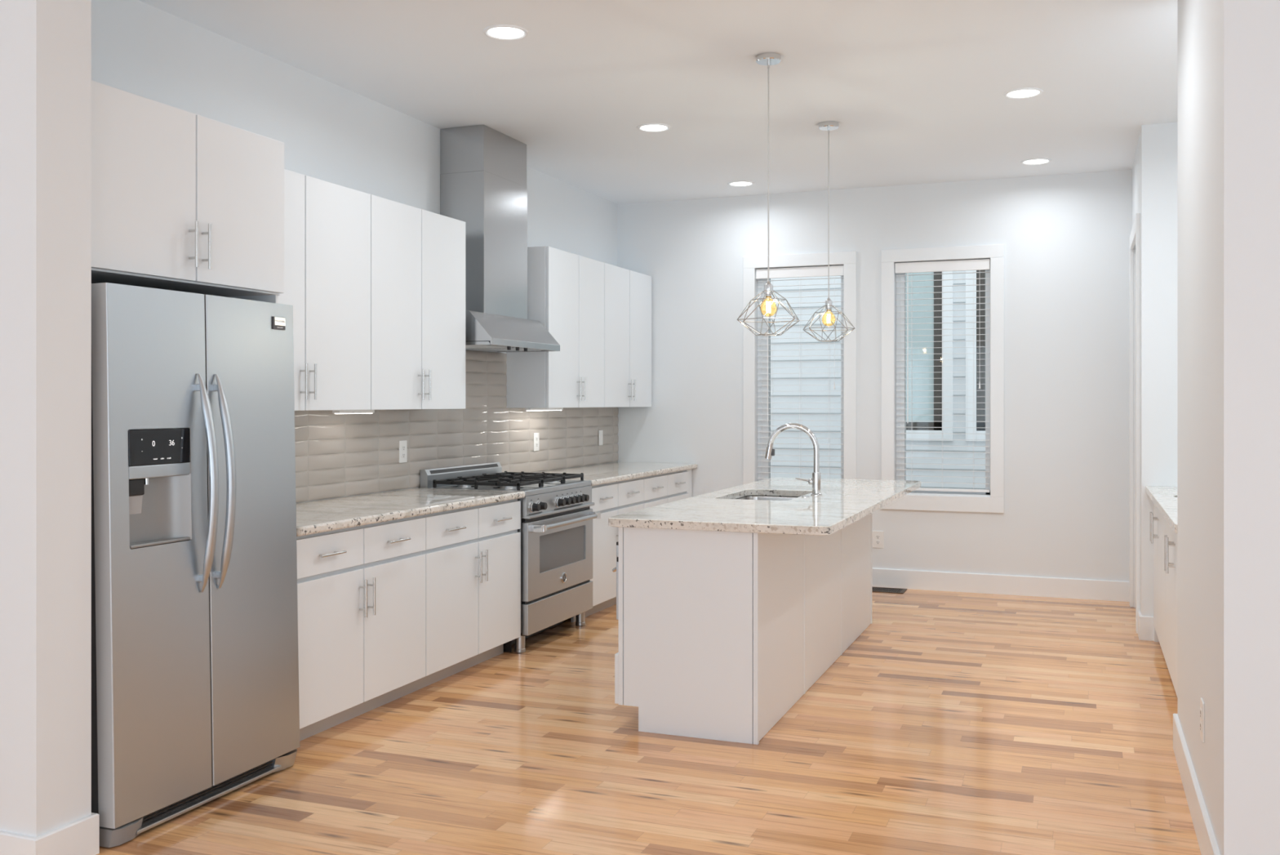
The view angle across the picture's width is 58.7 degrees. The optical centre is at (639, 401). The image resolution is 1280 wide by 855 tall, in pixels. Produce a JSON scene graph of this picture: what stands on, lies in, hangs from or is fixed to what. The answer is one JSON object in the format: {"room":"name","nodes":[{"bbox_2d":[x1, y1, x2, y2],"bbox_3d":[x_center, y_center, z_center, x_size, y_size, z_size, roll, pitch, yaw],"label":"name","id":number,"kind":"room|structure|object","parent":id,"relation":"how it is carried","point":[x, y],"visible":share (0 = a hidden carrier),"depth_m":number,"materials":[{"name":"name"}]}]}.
{"room":"kitchen","nodes":[
{"label":"kitchen","id":0,"kind":"room"},
{"bbox_2d":[0,0,91,836],"bbox_3d":[-2.690,-0.117,3.821,2.020,3.055,0.200,0,0,21],"label":"wall","id":1,"kind":"structure","parent":0,"point":[46,45],"depth_m":3.41,"materials":[{"name":"white paint"}]},
{"bbox_2d":[0,812,99,854],"bbox_3d":[-2.683,1.347,3.818,2.036,0.125,0.232,0,0,21],"label":"baseboard","id":2,"kind":"structure","parent":1,"relation":"attached to","point":[81,836],"depth_m":3.43,"materials":[{"name":"white paint"}]},
{"bbox_2d":[91,0,617,502],"bbox_3d":[-1.308,-0.117,6.777,0.140,3.055,6.310,0,0,21],"label":"wall","id":3,"kind":"structure","parent":0,"point":[329,131],"depth_m":5.65,"materials":[{"name":"white paint"}]},
{"bbox_2d":[91,80,284,297],"bbox_3d":[-1.869,-0.730,4.190,0.681,0.607,0.958,0,0,21],"label":"upper cabinet","id":4,"kind":"object","parent":3,"relation":"attached to","point":[182,200],"visible":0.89,"depth_m":4.01,"materials":[{"name":"white paint"}]},
{"bbox_2d":[278,168,370,410],"bbox_3d":[-1.653,-0.497,5.202,0.351,1.071,1.055,0,0,21],"label":"upper cabinet","id":5,"kind":"object","parent":3,"relation":"attached to","point":[327,224],"visible":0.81,"depth_m":5.32,"materials":[{"name":"white paint"}]},
{"bbox_2d":[370,194,465,409],"bbox_3d":[-1.294,-0.497,6.130,0.351,1.071,0.934,0,0,21],"label":"upper cabinet","id":6,"kind":"object","parent":3,"relation":"attached to","point":[418,255],"visible":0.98,"depth_m":6.02,"materials":[{"name":"white paint"}]},
{"bbox_2d":[332,409,374,413],"bbox_3d":[-1.455,0.049,5.788,0.044,0.020,0.300,0,0,21],"label":"light","id":7,"kind":"object","parent":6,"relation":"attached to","point":[335,411],"visible":0.86,"depth_m":5.74,"materials":[{"name":"white plastic"}]},
{"bbox_2d":[294,349,618,502],"bbox_3d":[-1.093,0.084,7.115,0.013,0.823,5.037,0,0,21],"label":"tile backsplash","id":8,"kind":"structure","parent":3,"relation":"attached to","point":[337,455],"depth_m":6.93,"materials":[{"name":"grey tile"}]},
{"bbox_2d":[398,440,407,462],"bbox_3d":[-1.344,0.280,6.453,0.009,0.125,0.078,0,0,21],"label":"wall outlet","id":9,"kind":"object","parent":8,"relation":"attached to","point":[402,448],"visible":1,"depth_m":6.45,"materials":[{"name":"white plastic"}]},
{"bbox_2d":[533,432,539,450],"bbox_3d":[-0.731,0.280,8.033,0.009,0.128,0.082,0,0,21],"label":"wall outlet","id":10,"kind":"object","parent":8,"relation":"attached to","point":[536,435],"visible":1,"depth_m":8.03,"materials":[{"name":"white plastic"}]},
{"bbox_2d":[598,430,602,444],"bbox_3d":[-0.313,0.285,9.110,0.009,0.120,0.075,0,0,21],"label":"light switch","id":11,"kind":"object","parent":8,"relation":"attached to","point":[600,432],"visible":1,"depth_m":9.09,"materials":[{"name":"white plastic"}]},
{"bbox_2d":[440,124,559,351],"bbox_3d":[-0.893,-0.978,7.023,0.453,1.332,0.914,0,0,21],"label":"range hood","id":12,"kind":"object","parent":3,"relation":"attached to","point":[483,169],"visible":0.91,"depth_m":6.83,"materials":[{"name":"silver metal"}]},
{"bbox_2d":[506,245,604,408],"bbox_3d":[-0.562,-0.497,8.017,0.351,1.071,0.952,0,0,21],"label":"upper cabinet","id":13,"kind":"object","parent":3,"relation":"attached to","point":[566,290],"visible":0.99,"depth_m":7.73,"materials":[{"name":"white paint"}]},
{"bbox_2d":[524,407,563,410],"bbox_3d":[-0.658,0.049,7.844,0.044,0.020,0.510,0,0,21],"label":"light","id":14,"kind":"object","parent":13,"relation":"attached to","point":[528,408],"visible":0.96,"depth_m":7.80,"materials":[{"name":"white plastic"}]},
{"bbox_2d":[604,262,651,407],"bbox_3d":[-0.210,-0.497,8.922,0.351,1.071,0.991,0,0,21],"label":"upper cabinet","id":15,"kind":"object","parent":3,"relation":"attached to","point":[627,293],"visible":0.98,"depth_m":8.83,"materials":[{"name":"white paint"}]},
{"bbox_2d":[95,588,1201,854],"bbox_3d":[-0.140,1.470,2.682,7.600,0.120,13.100,0,0,21],"label":"floor","id":16,"kind":"structure","parent":0,"point":[954,722],"depth_m":4.42,"materials":[{"name":"brown wood"}]},
{"bbox_2d":[91,282,299,847],"bbox_3d":[-1.772,0.515,4.114,0.772,1.798,0.914,-1,0,21],"label":"refrigerator","id":17,"kind":"object","parent":16,"relation":"on","point":[195,654],"visible":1,"depth_m":3.89,"materials":[{"name":"grey metal"}]},
{"bbox_2d":[231,294,278,303],"bbox_3d":[-1.730,0.489,4.641,0.613,1.842,0.018,0,0,21],"label":"end panel","id":18,"kind":"object","parent":16,"relation":"on","point":[272,298],"visible":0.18,"depth_m":4.54,"materials":[{"name":"white paint"}]},
{"bbox_2d":[296,515,425,740],"bbox_3d":[-1.499,0.973,5.095,0.716,0.874,0.986,0,0,21],"label":"base cabinet","id":19,"kind":"object","parent":16,"relation":"on","point":[361,589],"visible":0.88,"depth_m":4.94,"materials":[{"name":"white wood"}]},
{"bbox_2d":[296,487,524,536],"bbox_3d":[-1.325,0.515,5.558,0.705,0.038,1.982,0,0,21],"label":"countertop","id":20,"kind":"structure","parent":19,"relation":"on","point":[335,513],"depth_m":5.51,"materials":[{"name":"beige stone"}]},
{"bbox_2d":[405,498,520,694],"bbox_3d":[-1.142,0.973,6.016,0.716,0.874,0.989,0,0,21],"label":"base cabinet","id":21,"kind":"object","parent":16,"relation":"on","point":[473,554],"visible":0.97,"depth_m":5.83,"materials":[{"name":"white wood"}]},
{"bbox_2d":[420,462,600,653],"bbox_3d":[-0.753,0.901,6.899,0.775,1.018,0.920,0,0,21],"label":"gas range","id":22,"kind":"object","parent":16,"relation":"on","point":[556,530],"visible":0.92,"depth_m":6.71,"materials":[{"name":"silver metal"}]},
{"bbox_2d":[430,479,591,496],"bbox_3d":[-0.764,0.512,6.903,0.623,0.032,0.920,0,0,21],"label":"cooktop","id":23,"kind":"object","parent":22,"relation":"in","point":[557,487],"depth_m":6.67,"materials":[{"name":"silver metal"}]},
{"bbox_2d":[521,508,592,601],"bbox_3d":[-0.480,0.896,6.795,0.040,0.443,0.910,0,0,21],"label":"oven","id":24,"kind":"object","parent":22,"relation":"in","point":[556,562],"depth_m":6.72,"materials":[{"name":"silver metal"}]},
{"bbox_2d":[546,513,597,529],"bbox_3d":[-0.408,0.710,6.765,0.027,0.027,0.720,0,0,21],"label":"handle","id":25,"kind":"object","parent":22,"relation":"in","point":[595,515],"depth_m":6.74,"materials":[{"name":"silver metal"}]},
{"bbox_2d":[570,477,644,622],"bbox_3d":[-0.445,0.973,7.814,0.716,0.874,0.969,0,0,21],"label":"base cabinet","id":26,"kind":"object","parent":16,"relation":"on","point":[616,498],"visible":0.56,"depth_m":7.54,"materials":[{"name":"white wood"}]},
{"bbox_2d":[537,462,697,485],"bbox_3d":[-0.243,0.515,8.348,0.705,0.038,2.126,0,0,21],"label":"countertop","id":27,"kind":"structure","parent":26,"relation":"on","point":[602,473],"depth_m":8.33,"materials":[{"name":"beige stone"}]},
{"bbox_2d":[640,469,688,508],"bbox_3d":[-0.088,0.973,8.733,0.716,0.874,1.003,0,0,21],"label":"base cabinet","id":28,"kind":"object","parent":16,"relation":"on","point":[659,489],"visible":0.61,"depth_m":8.57,"materials":[{"name":"white wood"}]},
{"bbox_2d":[686,468,692,497],"bbox_3d":[0.090,0.973,9.273,0.658,0.874,0.128,0,0,21],"label":"filler panel","id":29,"kind":"object","parent":16,"relation":"on","point":[690,491],"visible":0.02,"depth_m":9.17,"materials":[{"name":"white paint"}]},
{"bbox_2d":[612,512,871,744],"bbox_3d":[0.668,0.973,6.092,0.678,0.875,2.757,0,0,21],"label":"kitchen island","id":30,"kind":"object","parent":16,"relation":"on","point":[721,633],"depth_m":4.85,"materials":[{"name":"white paint"}]},
{"bbox_2d":[608,476,920,535],"bbox_3d":[0.816,0.515,6.036,0.969,0.038,2.845,0,0,21],"label":"island countertop","id":31,"kind":"structure","parent":30,"relation":"on","point":[842,502],"depth_m":5.28,"materials":[{"name":"beige stone"}]},
{"bbox_2d":[736,495,799,500],"bbox_3d":[0.680,0.615,6.123,0.434,0.160,0.734,0,0,21],"label":"undermount sink","id":32,"kind":"object","parent":31,"relation":"in","point":[746,497],"visible":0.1,"depth_m":6.47,"materials":[{"name":"silver metal"}]},
{"bbox_2d":[764,422,822,495],"bbox_3d":[0.825,0.304,6.121,0.315,0.384,0.062,0,0,21],"label":"kitchen faucet","id":33,"kind":"object","parent":31,"relation":"on","point":[815,481],"visible":1,"depth_m":6.08,"materials":[{"name":"silver metal"}]},
{"bbox_2d":[871,586,906,593],"bbox_3d":[1.820,1.407,8.538,0.338,0.005,0.207,0,0,21],"label":"floor vent","id":34,"kind":"object","parent":16,"relation":"in","point":[886,589],"visible":0.65,"depth_m":8.52,"materials":[{"name":"brown"}]},
{"bbox_2d":[1154,627,1159,641],"bbox_3d":[3.319,0.973,6.607,0.609,0.874,0.036,0,0,21],"label":"filler panel","id":35,"kind":"object","parent":16,"relation":"on","point":[1156,638],"visible":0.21,"depth_m":6.70,"materials":[{"name":"white paint"}]},
{"bbox_2d":[1150,502,1164,657],"bbox_3d":[3.114,0.973,6.129,0.657,0.874,1.000,0,0,21],"label":"base cabinet","id":36,"kind":"object","parent":16,"relation":"on","point":[1157,519],"visible":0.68,"depth_m":6.25,"materials":[{"name":"white paint"}]},
{"bbox_2d":[1164,519,1177,695],"bbox_3d":[2.714,0.973,5.099,0.657,0.874,1.210,0,0,21],"label":"base cabinet","id":37,"kind":"object","parent":16,"relation":"on","point":[1170,536],"visible":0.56,"depth_m":5.30,"materials":[{"name":"white paint"}]},
{"bbox_2d":[1146,485,1177,533],"bbox_3d":[2.897,0.515,5.569,0.659,0.038,2.272,0,0,21],"label":"countertop","id":38,"kind":"structure","parent":37,"relation":"on","point":[1165,498],"depth_m":5.76,"materials":[{"name":"beige stone"}]},
{"bbox_2d":[138,0,1177,204],"bbox_3d":[-0.140,-1.705,2.682,7.600,0.120,13.100,0,0,21],"label":"ceiling","id":39,"kind":"structure","parent":0,"point":[914,90],"depth_m":5.79,"materials":[{"name":"white paint"}]},
{"bbox_2d":[483,24,528,40],"bbox_3d":[-0.596,-1.641,5.058,0.200,0.008,0.200,0,0,21],"label":"recessed light","id":40,"kind":"object","parent":39,"relation":"in","point":[500,32],"visible":1,"depth_m":5.05,"materials":[{"name":"white paint"}]},
{"bbox_2d":[488,27,524,38],"bbox_3d":[-0.596,-1.641,5.058,0.158,0.002,0.158,0,0,-19],"label":"diffuser","id":41,"kind":"object","parent":40,"relation":"attached to","point":[493,33],"depth_m":5.06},
{"bbox_2d":[637,123,670,132],"bbox_3d":[0.084,-1.641,6.811,0.200,0.008,0.200,0,0,21],"label":"recessed light","id":42,"kind":"object","parent":39,"relation":"in","point":[649,127],"visible":1,"depth_m":6.80,"materials":[{"name":"white paint"}]},
{"bbox_2d":[640,124,666,131],"bbox_3d":[0.084,-1.641,6.811,0.158,0.002,0.158,0,0,-19],"label":"diffuser","id":43,"kind":"object","parent":42,"relation":"attached to","point":[643,127],"depth_m":6.80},
{"bbox_2d":[728,180,754,186],"bbox_3d":[0.760,-1.641,8.554,0.200,0.008,0.200,0,0,21],"label":"recessed light","id":44,"kind":"object","parent":39,"relation":"in","point":[740,183],"visible":1,"depth_m":8.53,"materials":[{"name":"white paint"}]},
{"bbox_2d":[730,182,751,186],"bbox_3d":[0.760,-1.641,8.554,0.158,0.002,0.158,0,0,-19],"label":"diffuser","id":45,"kind":"object","parent":44,"relation":"attached to","point":[732,184],"depth_m":8.56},
{"bbox_2d":[737,53,799,335],"bbox_3d":[0.612,-0.981,5.415,0.291,1.327,0.317,0,0,21],"label":"pendant light","id":46,"kind":"object","parent":39,"relation":"hanging from","point":[763,59],"visible":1,"depth_m":5.41,"materials":[{"name":"silver metal"}]},
{"bbox_2d":[764,281,773,294],"bbox_3d":[0.612,-0.543,5.415,0.042,0.062,0.042,0,0,21],"label":"socket","id":47,"kind":"object","parent":46,"relation":"attached to","point":[768,287],"depth_m":5.40,"materials":[{"name":"silver metal"}]},
{"bbox_2d":[803,121,854,342],"bbox_3d":[1.116,-1.002,6.727,0.318,1.285,0.287,0,0,21],"label":"pendant light","id":48,"kind":"object","parent":39,"relation":"hanging from","point":[824,126],"visible":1,"depth_m":6.72,"materials":[{"name":"silver metal"}]},
{"bbox_2d":[825,297,832,308],"bbox_3d":[1.116,-0.585,6.727,0.042,0.062,0.042,0,0,21],"label":"socket","id":49,"kind":"object","parent":48,"relation":"attached to","point":[828,303],"depth_m":6.71,"materials":[{"name":"silver metal"}]},
{"bbox_2d":[1004,87,1043,98],"bbox_3d":[2.040,-1.641,6.052,0.200,0.008,0.200,0,0,21],"label":"recessed light","id":50,"kind":"object","parent":39,"relation":"in","point":[1028,92],"visible":1,"depth_m":6.05,"materials":[{"name":"white paint"}]},
{"bbox_2d":[1008,89,1039,97],"bbox_3d":[2.040,-1.641,6.052,0.158,0.002,0.158,0,0,35],"label":"diffuser","id":51,"kind":"object","parent":50,"relation":"attached to","point":[1012,93],"depth_m":6.05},
{"bbox_2d":[1020,158,1051,164],"bbox_3d":[2.705,-1.641,7.768,0.200,0.008,0.200,0,0,21],"label":"recessed light","id":52,"kind":"object","parent":39,"relation":"in","point":[1032,161],"visible":1,"depth_m":7.75,"materials":[{"name":"white paint"}]},
{"bbox_2d":[1023,159,1048,164],"bbox_3d":[2.705,-1.641,7.768,0.158,0.002,0.158,0,0,35],"label":"diffuser","id":53,"kind":"object","parent":52,"relation":"attached to","point":[1028,161],"depth_m":7.75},
{"bbox_2d":[617,169,1132,581],"bbox_3d":[2.020,-0.117,8.720,4.940,3.055,0.200,0,0,21],"label":"wall","id":54,"kind":"structure","parent":0,"point":[1065,237],"depth_m":8.46,"materials":[{"name":"white paint"}]},
{"bbox_2d":[742,251,856,484],"bbox_3d":[1.277,-0.172,8.992,0.900,1.973,0.210,0,0,21],"label":"window","id":55,"kind":"structure","parent":54,"relation":"in","point":[848,373],"depth_m":9.00,"materials":[{"name":"white paint"}]},
{"bbox_2d":[755,265,844,478],"bbox_3d":[1.260,-0.194,8.947,0.700,1.726,0.074,0,0,21],"label":"window blind","id":56,"kind":"object","parent":55,"relation":"attached to","point":[834,270],"visible":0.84,"depth_m":8.93,"materials":[{"name":"white plastic"}]},
{"bbox_2d":[872,530,884,547],"bbox_3d":[1.817,1.048,8.686,0.086,0.128,0.009,0,0,21],"label":"wall outlet","id":57,"kind":"object","parent":54,"relation":"attached to","point":[877,535],"visible":1,"depth_m":8.68,"materials":[{"name":"white plastic"}]},
{"bbox_2d":[881,244,1004,512],"bbox_3d":[2.291,-0.172,8.599,0.892,1.973,0.210,0,0,21],"label":"window","id":58,"kind":"structure","parent":54,"relation":"in","point":[934,500],"depth_m":8.54,"materials":[{"name":"white paint"}]},
{"bbox_2d":[894,258,990,492],"bbox_3d":[2.273,-0.194,8.554,0.692,1.726,0.074,0,0,21],"label":"window blind","id":59,"kind":"object","parent":58,"relation":"attached to","point":[984,264],"visible":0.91,"depth_m":8.55,"materials":[{"name":"white plastic"}]},
{"bbox_2d":[871,567,1129,601],"bbox_3d":[1.969,1.339,8.623,3.235,0.142,0.016,0,0,21],"label":"baseboard","id":60,"kind":"structure","parent":54,"relation":"attached to","point":[1027,585],"depth_m":8.35,"materials":[{"name":"white paint"}]},
{"bbox_2d":[1132,122,1177,616],"bbox_3d":[3.587,-0.117,7.264,0.765,3.055,1.380,0,0,21],"label":"wall","id":61,"kind":"structure","parent":0,"point":[1154,168],"depth_m":6.73,"materials":[{"name":"white paint"}]},
{"bbox_2d":[1129,213,1140,633],"bbox_3d":[3.293,0.130,7.400,0.162,2.560,1.060,0,0,21],"label":"door","id":62,"kind":"structure","parent":61,"relation":"in","point":[1135,236],"depth_m":6.93,"materials":[{"name":"white paint"}]},
{"bbox_2d":[1137,610,1154,640],"bbox_3d":[3.039,1.339,6.824,0.089,0.142,0.190,0,0,21],"label":"baseboard","id":63,"kind":"structure","parent":61,"relation":"attached to","point":[1145,623],"depth_m":6.74,"materials":[{"name":"white paint"}]},
{"bbox_2d":[1177,0,1279,854],"bbox_3d":[2.236,-0.117,3.739,0.735,3.055,1.610,0,0,21],"label":"wall","id":64,"kind":"structure","parent":0,"point":[1228,51],"depth_m":3.12,"materials":[{"name":"white paint"}]},
{"bbox_2d":[1173,712,1220,854],"bbox_3d":[2.909,1.339,3.478,2.211,0.142,1.642,0,0,21],"label":"baseboard","id":65,"kind":"structure","parent":64,"relation":"attached to","point":[1205,834],"depth_m":3.81,"materials":[{"name":"white paint"}]},
{"bbox_2d":[1200,697,1204,742],"bbox_3d":[1.801,1.018,3.646,0.009,0.125,0.080,0,0,21],"label":"wall outlet","id":66,"kind":"object","parent":64,"relation":"attached to","point":[1202,702],"visible":1,"depth_m":3.62,"materials":[{"name":"white plastic"}]},
{"label":"outside","id":67,"kind":"structure","parent":0,"visible":0},
{"bbox_3d":[1.824,1.645,10.233,12.000,0.230,2.400,0,0,21],"label":"ground","id":68,"kind":"structure","parent":67,"visible":0},
{"bbox_2d":[770,269,985,488],"bbox_3d":[2.231,-1.761,11.282,12.000,6.942,0.150,0,0,21],"label":"house","id":69,"kind":"structure","parent":68,"relation":"on","point":[782,390],"depth_m":11.04,"materials":[{"name":"white"}]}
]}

